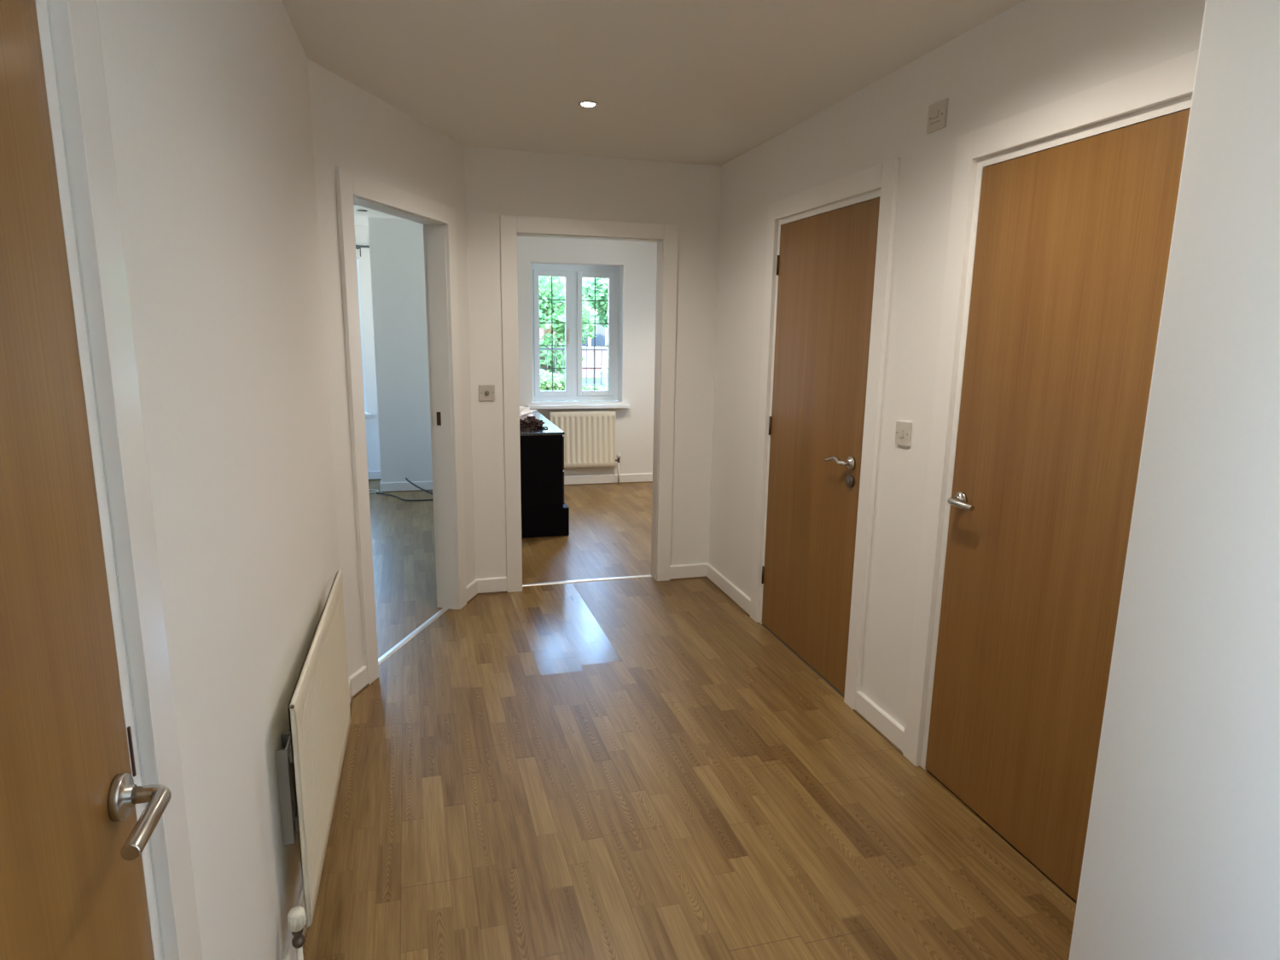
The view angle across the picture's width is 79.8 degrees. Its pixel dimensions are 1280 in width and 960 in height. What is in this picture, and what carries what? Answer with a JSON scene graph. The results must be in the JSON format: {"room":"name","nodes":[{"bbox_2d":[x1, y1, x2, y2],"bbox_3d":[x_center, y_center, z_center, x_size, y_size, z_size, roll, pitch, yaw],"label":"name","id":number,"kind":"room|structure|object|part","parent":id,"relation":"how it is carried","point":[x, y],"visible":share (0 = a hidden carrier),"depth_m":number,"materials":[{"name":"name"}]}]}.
{"room":"apartment hallway","nodes":[
{"label":"apartment hallway","id":0,"kind":"room"},
{"bbox_2d":[46,0,339,959],"bbox_3d":[-0.475,0.257,0.191,0.100,2.415,5.714,-2,12,-15],"label":"wall","id":1,"kind":"structure","parent":0,"point":[209,101],"depth_m":1.43,"materials":[{"name":"white paint"}]},
{"bbox_2d":[0,0,171,959],"bbox_3d":[-0.502,0.400,0.531,0.104,1.991,0.845,-2,12,-15],"label":"door","id":2,"kind":"structure","parent":1,"relation":"in","point":[72,840],"depth_m":0.76,"materials":[{"name":"brown wood"}]},
{"bbox_3d":[-0.563,0.378,0.850,0.054,0.020,0.122,-2,12,-15],"label":"handle","id":3,"kind":"part","parent":2,"relation":"part of","materials":[{"name":"metal"}]},
{"bbox_2d":[34,0,202,959],"bbox_3d":[-0.548,0.349,0.508,0.118,2.110,1.072,-2,12,-15],"label":"door frame","id":4,"kind":"structure","parent":1,"relation":"attached to","point":[74,23],"depth_m":0.90,"materials":[{"name":"white paint"}]},
{"bbox_3d":[-0.635,0.333,0.935,0.030,0.065,0.004,-2,12,-15],"label":"strike plate","id":5,"kind":"part","parent":4,"relation":"part of","materials":[{"name":"silver metal"}]},
{"bbox_2d":[275,569,350,959],"bbox_3d":[-0.898,0.741,2.135,0.065,0.703,1.027,-2,12,-15],"label":"radiator","id":6,"kind":"object","parent":1,"relation":"attached to","point":[310,761],"visible":1,"depth_m":1.89,"materials":[{"name":"metal"}]},
{"bbox_3d":[-0.875,0.396,2.104,0.012,0.012,0.964,-2,12,-15],"label":"rail","id":7,"kind":"part","parent":6,"relation":"part of","materials":[{"name":"metal"}]},
{"bbox_2d":[282,678,353,959],"bbox_3d":[-0.921,1.045,2.179,0.020,0.089,2.023,-2,12,-15],"label":"baseboard","id":8,"kind":"structure","parent":1,"relation":"attached to","point":[289,953],"depth_m":1.91,"materials":[{"name":"white wood"}]},
{"bbox_2d":[354,225,380,471],"bbox_3d":[-3.521,-1.148,7.106,2.600,2.415,0.629,-2,12,-15],"label":"wall","id":9,"kind":"structure","parent":0,"point":[361,232],"depth_m":7.37,"materials":[{"name":"white paint"}]},
{"bbox_2d":[355,244,369,256],"bbox_3d":[-3.467,-2.108,6.918,1.975,0.112,0.085,-2,12,-15],"label":"curtain rod","id":10,"kind":"object","parent":9,"relation":"attached to","point":[357,247],"visible":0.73,"depth_m":7.12,"materials":[{"name":"silver metal"}]},
{"bbox_2d":[356,258,371,417],"bbox_3d":[-3.499,-1.334,7.172,1.790,1.496,0.215,-2,12,-15],"label":"window","id":11,"kind":"structure","parent":9,"relation":"in","point":[367,415],"depth_m":7.43,"materials":[{"name":"plastic"}]},
{"bbox_3d":[-3.501,-0.609,7.282,1.790,0.030,0.150,-2,12,-15],"label":"sill","id":12,"kind":"part","parent":11,"relation":"part of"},
{"bbox_2d":[367,470,381,480],"bbox_3d":[-3.668,-0.007,7.320,2.345,0.089,0.020,-2,12,-15],"label":"baseboard","id":13,"kind":"structure","parent":9,"relation":"attached to","point":[372,475],"depth_m":7.59,"materials":[{"name":"white wood"}]},
{"bbox_2d":[307,58,476,677],"bbox_3d":[-1.100,-0.412,3.548,0.100,2.415,1.312,3,11,11],"label":"wall","id":14,"kind":"structure","parent":0,"point":[354,130],"depth_m":3.09,"materials":[{"name":"white paint"}]},
{"bbox_2d":[335,166,466,684],"bbox_3d":[-1.106,-0.246,3.560,0.136,2.084,1.012,3,11,11],"label":"door frame","id":15,"kind":"structure","parent":14,"relation":"attached to","point":[349,183],"depth_m":3.80,"materials":[{"name":"white wood"}]},
{"bbox_3d":[-1.164,-0.249,3.571,0.018,2.084,1.012,3,11,11],"label":"room architrave","id":16,"kind":"part","parent":15,"relation":"part of","materials":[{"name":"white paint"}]},
{"bbox_3d":[-1.042,-0.317,3.966,0.022,0.070,0.002,3,11,11],"label":"strike plate","id":17,"kind":"part","parent":15,"relation":"part of","materials":[{"name":"silver metal"}]},
{"bbox_2d":[348,579,478,698],"bbox_3d":[-1.058,0.732,3.763,0.020,0.089,1.300,3,11,11],"label":"baseboard","id":18,"kind":"structure","parent":14,"relation":"attached to","point":[359,678],"depth_m":3.22,"materials":[{"name":"white wood"}]},
{"bbox_2d":[367,217,657,482],"bbox_3d":[-0.582,-1.168,7.439,3.755,2.415,0.280,-2,12,-15],"label":"wall","id":19,"kind":"structure","parent":0,"point":[396,245],"depth_m":7.04,"materials":[{"name":"white paint"}]},
{"bbox_2d":[381,472,652,492],"bbox_3d":[-0.560,0.001,7.521,3.755,0.089,0.020,-2,12,-15],"label":"baseboard","id":20,"kind":"structure","parent":19,"relation":"attached to","point":[626,478],"depth_m":7.51,"materials":[{"name":"white wood"}]},
{"bbox_2d":[527,262,630,409],"bbox_3d":[-0.605,-1.372,7.333,0.990,1.345,0.340,-2,12,-15],"label":"window","id":21,"kind":"structure","parent":19,"relation":"in","point":[573,274],"depth_m":7.42,"materials":[{"name":"plastic"}]},
{"bbox_3d":[-0.847,-1.406,7.393,0.355,1.184,0.063,-2,12,-15],"label":"sash","id":22,"kind":"part","parent":21,"relation":"part of","materials":[{"name":"plastic"}]},
{"bbox_3d":[-0.688,-1.389,7.395,0.020,0.145,0.022,-2,12,-15],"label":"handle","id":23,"kind":"part","parent":21,"relation":"part of","materials":[{"name":"white plastic"}]},
{"bbox_3d":[-0.606,-0.730,7.427,0.990,0.049,0.275,-2,12,-15],"label":"sill","id":24,"kind":"part","parent":21,"relation":"part of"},
{"bbox_3d":[-0.441,-1.422,7.502,0.363,1.184,0.063,-2,12,-15],"label":"sash","id":25,"kind":"part","parent":21,"relation":"part of","materials":[{"name":"plastic"}]},
{"bbox_2d":[549,410,620,483],"bbox_3d":[-0.531,-0.309,7.441,0.700,0.730,0.068,-2,12,-15],"label":"radiator","id":26,"kind":"object","parent":19,"relation":"attached to","point":[590,435],"visible":0.95,"depth_m":7.41,"materials":[{"name":"metal"}]},
{"bbox_3d":[-0.546,-0.656,7.350,0.644,0.015,0.015,-2,12,-15],"label":"rail","id":27,"kind":"part","parent":26,"relation":"part of","materials":[{"name":"metal"}]},
{"bbox_2d":[464,145,721,578],"bbox_3d":[0.527,-0.596,4.613,3.132,2.415,0.100,-2,12,-15],"label":"wall","id":28,"kind":"structure","parent":0,"point":[498,182],"depth_m":4.26,"materials":[{"name":"white paint"}]},
{"bbox_2d":[478,384,494,401],"bbox_3d":[-0.838,-0.477,4.195,0.086,0.086,0.018,-2,12,-15],"label":"light switch","id":29,"kind":"object","parent":28,"relation":"attached to","point":[486,392],"visible":1,"depth_m":4.19,"materials":[{"name":"grey plastic"}]},
{"bbox_2d":[517,271,522,557],"bbox_3d":[-0.806,-0.427,4.715,0.040,1.990,0.795,-2,12,-15],"label":"door","id":30,"kind":"structure","parent":28,"relation":"in","point":[517,271],"depth_m":4.31,"materials":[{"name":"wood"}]},
{"bbox_2d":[500,215,678,592],"bbox_3d":[-0.291,-0.401,4.415,0.986,2.084,0.118,-2,12,-15],"label":"door frame","id":31,"kind":"structure","parent":28,"relation":"attached to","point":[666,235],"depth_m":4.32,"materials":[{"name":"white wood"}]},
{"bbox_2d":[476,563,706,594],"bbox_3d":[-0.261,0.586,4.568,1.396,0.089,0.020,-2,12,-15],"label":"baseboard","id":32,"kind":"structure","parent":28,"relation":"attached to","point":[489,585],"depth_m":4.69,"materials":[{"name":"white wood"}]},
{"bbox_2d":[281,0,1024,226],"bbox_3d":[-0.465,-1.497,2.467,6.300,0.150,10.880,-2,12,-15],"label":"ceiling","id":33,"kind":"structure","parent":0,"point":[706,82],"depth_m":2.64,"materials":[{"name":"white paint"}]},
{"bbox_2d":[578,100,598,107],"bbox_3d":[-0.214,-1.550,3.166,0.082,0.007,0.082,-2,12,-15],"label":"recessed light","id":34,"kind":"object","parent":33,"relation":"in","point":[585,104],"visible":1,"depth_m":3.15,"materials":[{"name":"metal"}]},
{"bbox_2d":[302,479,1076,959],"bbox_3d":[-0.492,0.983,2.915,6.100,0.060,10.600,-2,12,-15],"label":"floor","id":35,"kind":"structure","parent":0,"point":[637,768],"depth_m":2.51,"materials":[{"name":"laminate"}]},
{"bbox_2d":[368,488,378,494],"bbox_3d":[-2.709,0.104,7.026,0.609,0.012,0.204,0,11,-5],"label":"cable","id":36,"kind":"object","parent":35,"relation":"on","point":[369,489],"visible":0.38,"depth_m":7.06,"materials":[{"name":"white plastic"}]},
{"bbox_2d":[376,492,433,500],"bbox_3d":[-2.033,0.158,6.805,0.782,0.012,0.210,3,11,10],"label":"cable","id":37,"kind":"object","parent":35,"relation":"on","point":[376,492],"visible":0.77,"depth_m":6.73,"materials":[{"name":"black plastic"}]},
{"bbox_2d":[378,607,448,664],"bbox_3d":[-1.137,0.773,3.763,0.036,0.006,0.834,3,11,11],"label":"threshold strip","id":38,"kind":"object","parent":35,"relation":"on","point":[443,610],"visible":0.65,"depth_m":3.77,"materials":[{"name":"metal"}]},
{"bbox_2d":[405,477,432,494],"bbox_3d":[-1.927,0.071,6.921,0.486,0.141,0.074,5,12,19],"label":"cable","id":39,"kind":"object","parent":35,"relation":"on","point":[406,479],"visible":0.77,"depth_m":6.94,"materials":[{"name":"black plastic"}]},
{"bbox_2d":[519,409,569,537],"bbox_3d":[-0.941,-0.110,6.278,0.445,0.768,1.586,-2,12,-15],"label":"base cabinet","id":40,"kind":"object","parent":35,"relation":"on","point":[544,511],"visible":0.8,"depth_m":5.55,"materials":[{"name":"black paint"}]},
{"bbox_2d":[519,406,539,419],"bbox_3d":[-0.994,-0.520,5.976,0.423,0.149,0.582,-2,12,-15],"label":"plastic bag","id":41,"kind":"object","parent":40,"relation":"on","point":[524,411],"visible":0.15,"depth_m":5.85,"materials":[{"name":"white plastic"}]},
{"bbox_2d":[519,415,545,430],"bbox_3d":[-0.813,-0.424,5.633,0.248,0.099,0.190,-2,12,-15],"label":"scarf","id":42,"kind":"object","parent":40,"relation":"on","point":[530,423],"visible":0.9,"depth_m":5.58,"materials":[{"name":"brown fabric"}]},
{"bbox_3d":[-0.622,-0.242,5.794,0.012,0.250,0.500,-2,12,-15],"label":"drawer","id":43,"kind":"part","parent":40,"relation":"part of","materials":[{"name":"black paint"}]},
{"bbox_3d":[-0.625,0.011,5.844,0.012,0.245,0.500,-2,12,-15],"label":"drawer","id":44,"kind":"part","parent":40,"relation":"part of","materials":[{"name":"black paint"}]},
{"bbox_2d":[522,575,651,586],"bbox_3d":[-0.319,0.610,4.660,0.808,0.006,0.036,-2,12,-15],"label":"threshold strip","id":45,"kind":"object","parent":35,"relation":"on","point":[639,576],"visible":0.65,"depth_m":4.65,"materials":[{"name":"metal"}]},
{"bbox_2d":[762,622,844,698],"bbox_3d":[0.755,0.832,3.612,0.020,0.006,0.840,-2,12,-15],"label":"threshold strip","id":46,"kind":"object","parent":35,"relation":"on","point":[763,625],"visible":0.55,"depth_m":3.55,"materials":[{"name":"wood"}]},
{"bbox_2d":[926,769,1076,903],"bbox_3d":[1.125,1.097,2.296,0.016,0.004,0.840,-2,12,-15],"label":"threshold strip","id":47,"kind":"object","parent":35,"relation":"on","point":[927,770],"visible":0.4,"depth_m":2.33,"materials":[{"name":"wood"}]},
{"bbox_2d":[708,0,1205,766],"bbox_3d":[0.915,-0.277,3.021,0.100,2.415,3.238,-2,12,-15],"label":"wall","id":48,"kind":"structure","parent":0,"point":[1033,54],"depth_m":2.73,"materials":[{"name":"white paint"}]},
{"bbox_2d":[705,563,904,755],"bbox_3d":[0.689,0.758,3.769,0.020,0.089,2.095,-2,12,-15],"label":"baseboard","id":49,"kind":"structure","parent":48,"relation":"attached to","point":[883,724],"depth_m":3.03,"materials":[{"name":"white wood"}]},
{"bbox_2d":[761,197,879,695],"bbox_3d":[0.751,-0.151,3.421,0.104,1.985,0.853,-2,12,-15],"label":"door","id":50,"kind":"structure","parent":48,"relation":"in","point":[826,262],"depth_m":3.34,"materials":[{"name":"brown wood"}]},
{"bbox_3d":[0.807,-0.081,3.130,0.054,0.031,0.137,-2,12,-15],"label":"handle","id":51,"kind":"part","parent":50,"relation":"part of","materials":[{"name":"metal"}]},
{"bbox_2d":[750,157,900,709],"bbox_3d":[0.801,-0.201,3.417,0.118,2.110,1.066,-2,12,-15],"label":"door frame","id":52,"kind":"structure","parent":48,"relation":"attached to","point":[884,176],"depth_m":3.05,"materials":[{"name":"white wood"}]},
{"bbox_2d":[895,420,912,446],"bbox_3d":[0.938,-0.166,2.734,0.012,0.086,0.084,-2,12,-15],"label":"light switch","id":53,"kind":"object","parent":48,"relation":"attached to","point":[903,435],"visible":1,"depth_m":2.73,"materials":[{"name":"grey plastic"}]},
{"bbox_2d":[926,98,948,133],"bbox_3d":[0.966,-1.183,2.491,0.012,0.086,0.090,-2,12,-15],"label":"switch","id":54,"kind":"object","parent":48,"relation":"attached to","point":[937,118],"visible":1,"depth_m":2.48,"materials":[{"name":"grey plastic"}]},
{"bbox_2d":[901,49,1198,769],"bbox_3d":[1.167,0.063,2.100,0.118,2.110,1.066,-2,12,-15],"label":"door frame","id":55,"kind":"structure","parent":48,"relation":"attached to","point":[1172,79],"depth_m":2.39,"materials":[{"name":"white wood"}]},
{"bbox_2d":[925,109,1190,901],"bbox_3d":[1.119,0.116,2.098,0.104,1.988,0.839,-2,12,-15],"label":"door","id":56,"kind":"structure","parent":48,"relation":"in","point":[1073,245],"depth_m":2.11,"materials":[{"name":"brown wood"}]},
{"bbox_3d":[1.012,0.074,2.394,0.054,0.020,0.122,-2,12,-15],"label":"handle","id":57,"kind":"part","parent":56,"relation":"part of","materials":[{"name":"metal"}]},
{"bbox_2d":[1068,0,1279,959],"bbox_3d":[1.350,0.195,0.652,0.531,2.415,1.650,-2,12,-15],"label":"wall","id":58,"kind":"structure","parent":0,"point":[1181,858],"depth_m":1.23,"materials":[{"name":"white paint"}]},
{"label":"outside","id":59,"kind":"structure","parent":0,"visible":0},
{"bbox_2d":[581,378,600,380],"bbox_3d":[-3.473,-2.965,23.917,34.000,0.200,31.800,-2,12,-15],"label":"ground","id":60,"kind":"structure","parent":59,"point":[583,379],"depth_m":25.56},
{"bbox_2d":[539,368,577,401],"bbox_3d":[-1.635,-1.052,10.912,1.492,1.115,0.768,-2,12,-15],"label":"hedge","id":61,"kind":"object","parent":60,"relation":"on","point":[545,376],"visible":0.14,"depth_m":10.67,"materials":[{"name":"green plant"}]},
{"bbox_2d":[538,276,599,374],"bbox_3d":[-1.731,-2.367,13.726,2.084,2.732,1.626,-2,12,-15],"label":"tree","id":62,"kind":"object","parent":60,"relation":"on","point":[544,282],"visible":0.24,"depth_m":13.54,"materials":[{"name":"green plant"}]},
{"bbox_2d":[539,276,607,378],"bbox_3d":[-1.537,-6.713,28.884,4.500,5.300,6.700,-2,12,-15],"label":"house","id":63,"kind":"structure","parent":60,"relation":"on","point":[602,333],"depth_m":26.18,"materials":[{"name":"red brick"}]},
{"bbox_3d":[-1.999,-5.056,25.861,0.510,1.060,0.008,-2,12,-15],"label":"pane","id":64,"kind":"part","parent":63,"relation":"part of","materials":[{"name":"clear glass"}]},
{"bbox_3d":[-1.420,-5.078,26.018,0.510,1.060,0.008,-2,12,-15],"label":"pane","id":65,"kind":"part","parent":63,"relation":"part of","materials":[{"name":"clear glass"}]},
{"bbox_2d":[539,343,607,385],"bbox_3d":[-0.937,-1.562,12.826,6.000,1.400,0.030,-2,12,-15],"label":"railing","id":66,"kind":"object","parent":60,"relation":"on","point":[586,349],"visible":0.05,"depth_m":12.69,"materials":[{"name":"white metal"}]},
{"bbox_3d":[-0.928,-2.168,12.707,6.000,0.035,0.030,-2,12,-15],"label":"rail","id":67,"kind":"part","parent":66,"relation":"part of","materials":[{"name":"white metal"}]},
{"bbox_2d":[577,383,607,401],"bbox_3d":[0.079,-1.030,11.550,2.207,0.879,0.670,-2,12,-15],"label":"hedge","id":68,"kind":"object","parent":60,"relation":"on","point":[584,386],"visible":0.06,"depth_m":11.10,"materials":[{"name":"green plant"}]},
{"bbox_2d":[581,278,607,327],"bbox_3d":[-0.395,-2.616,14.866,1.637,2.820,1.027,-4,12,-25],"label":"tree","id":69,"kind":"object","parent":60,"relation":"on","point":[588,284],"visible":0.26,"depth_m":14.39,"materials":[{"name":"green plant"}]},
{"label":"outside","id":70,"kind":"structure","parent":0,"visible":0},
{"bbox_3d":[-1.748,-1.834,17.699,34.000,0.030,5.900,-2,12,-15],"label":"pavement","id":71,"kind":"object","parent":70,"visible":0},
{"bbox_2d":[599,361,607,383],"bbox_3d":[1.159,-2.910,19.698,4.130,1.400,1.680,-2,12,-15],"label":"car","id":72,"kind":"object","parent":71,"relation":"on","point":[605,365],"visible":0.02,"depth_m":19.58,"materials":[{"name":"silver metal"}]},
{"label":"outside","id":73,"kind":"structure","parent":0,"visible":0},
{"bbox_2d":[581,379,605,384],"bbox_3d":[-3.050,-2.769,22.383,34.000,0.020,4.000,-2,12,-15],"label":"road","id":74,"kind":"structure","parent":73,"point":[590,382],"depth_m":23.83,"materials":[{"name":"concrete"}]}
]}

